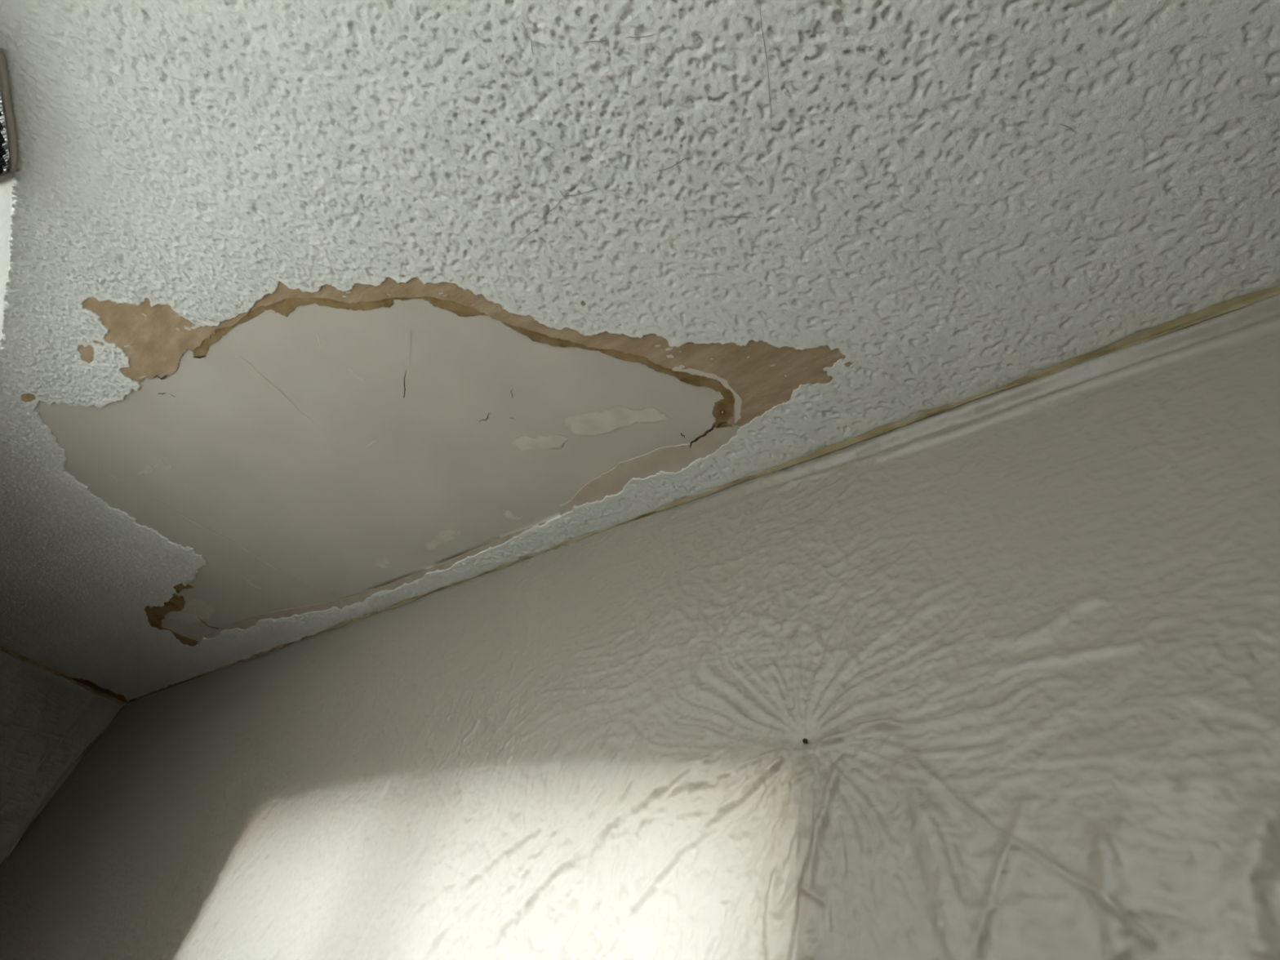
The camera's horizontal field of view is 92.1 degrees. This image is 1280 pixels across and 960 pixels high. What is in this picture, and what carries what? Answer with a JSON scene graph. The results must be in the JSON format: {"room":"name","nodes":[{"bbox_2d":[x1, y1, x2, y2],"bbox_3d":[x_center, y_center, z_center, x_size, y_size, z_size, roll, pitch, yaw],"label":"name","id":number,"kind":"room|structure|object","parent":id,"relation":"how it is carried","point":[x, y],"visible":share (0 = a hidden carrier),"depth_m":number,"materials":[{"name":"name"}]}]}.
{"room":"damaged room","nodes":[
{"label":"damaged room","id":0,"kind":"room"},
{"bbox_2d":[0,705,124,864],"bbox_3d":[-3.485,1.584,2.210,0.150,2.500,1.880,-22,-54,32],"label":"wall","id":1,"kind":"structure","parent":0,"point":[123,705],"depth_m":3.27,"materials":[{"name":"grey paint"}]},
{"bbox_2d":[0,0,1279,706],"bbox_3d":[-0.870,-0.236,1.445,6.240,0.121,1.880,-22,-54,32],"label":"ceiling","id":2,"kind":"structure","parent":0,"point":[1052,183],"depth_m":0.94,"materials":[{"name":"paint"}]},
{"bbox_2d":[0,90,8,173],"bbox_3d":[-1.062,-0.570,0.972,0.015,0.117,0.275,32,-46,-18],"label":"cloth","id":3,"kind":"object","parent":2,"relation":"hanging from","point":[2,163],"visible":0.95,"depth_m":1.06,"materials":[{"name":"fabric"}]},
{"bbox_2d":[0,47,17,348],"bbox_3d":[-1.373,0.302,0.288,5.833,2.398,0.212,-25,-55,33],"label":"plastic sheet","id":4,"kind":"object","parent":2,"relation":"hanging from","point":[6,178],"visible":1,"depth_m":1.10,"materials":[{"name":"white plastic"}]},
{"bbox_2d":[21,393,35,402],"bbox_3d":[-1.545,-0.210,1.560,0.087,0.005,0.029,-8,-47,21],"label":"peeled patch","id":5,"kind":"object","parent":2,"relation":"attached to","point":[26,397],"depth_m":1.56,"materials":[{"name":"brown paper"}]},
{"bbox_2d":[0,648,125,863],"bbox_3d":[-3.388,1.560,2.088,0.031,2.399,1.500,-22,-54,32],"label":"wall","id":6,"kind":"structure","parent":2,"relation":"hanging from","point":[47,719],"depth_m":2.99,"materials":[{"name":"grey paint"}]},
{"bbox_2d":[0,645,124,704],"bbox_3d":[-3.116,0.777,2.941,0.012,0.023,1.290,-22,-54,32],"label":"tape","id":7,"kind":"object","parent":6,"relation":"attached to","point":[15,655],"visible":1,"depth_m":3.10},
{"bbox_2d":[78,341,95,366],"bbox_3d":[-1.257,-0.294,1.403,0.110,0.005,0.052,-22,-54,32],"label":"peeled patch","id":8,"kind":"object","parent":2,"relation":"attached to","point":[87,353],"depth_m":1.40,"materials":[{"name":"beige paper"}]},
{"bbox_2d":[93,340,103,345],"bbox_3d":[-1.202,-0.307,1.375,0.039,0.005,0.018,17,-43,-3],"label":"peeled patch","id":9,"kind":"object","parent":2,"relation":"attached to","point":[95,341],"depth_m":1.37,"materials":[{"name":"beige paper"}]},
{"bbox_2d":[70,677,127,702],"bbox_3d":[-2.821,1.097,3.213,0.228,0.003,0.285,-22,-54,32],"label":"peeled patch","id":10,"kind":"object","parent":2,"relation":"attached to","point":[87,682],"visible":0.63,"depth_m":3.19,"materials":[{"name":"brown paper"}]},
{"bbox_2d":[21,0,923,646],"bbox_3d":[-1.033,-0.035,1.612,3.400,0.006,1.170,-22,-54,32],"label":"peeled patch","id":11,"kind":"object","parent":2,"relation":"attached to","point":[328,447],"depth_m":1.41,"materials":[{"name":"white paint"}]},
{"bbox_3d":[-0.577,1.157,1.045,5.940,2.500,0.180,-22,-54,32],"label":"wall","id":12,"kind":"structure","parent":0,"visible":0},
{"bbox_2d":[0,293,1279,959],"bbox_3d":[-0.630,1.100,0.926,5.853,2.399,0.066,-22,-54,32],"label":"plastic sheet","id":13,"kind":"object","parent":12,"relation":"attached to","point":[1022,642],"visible":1,"depth_m":0.93,"materials":[{"name":"white plastic"}]},
{"bbox_2d":[2,711,121,862],"bbox_3d":[-2.807,1.508,2.936,0.010,0.925,0.047,-22,-54,32],"label":"folded seam","id":14,"kind":"object","parent":13,"relation":"attached to","point":[105,729],"visible":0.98,"depth_m":2.94,"materials":[{"name":"paint"}]},
{"bbox_2d":[125,284,1279,703],"bbox_3d":[-0.429,0.265,1.741,5.830,0.026,0.013,-22,-54,32],"label":"tape","id":15,"kind":"object","parent":13,"relation":"attached to","point":[1228,306],"visible":1,"depth_m":1.11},
{"bbox_2d":[802,738,808,743],"bbox_3d":[0.239,0.376,0.883,0.007,0.007,0.016,-22,-54,32],"label":"pin","id":16,"kind":"object","parent":13,"relation":"attached to","point":[804,740],"visible":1,"depth_m":0.88,"materials":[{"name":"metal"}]}
]}

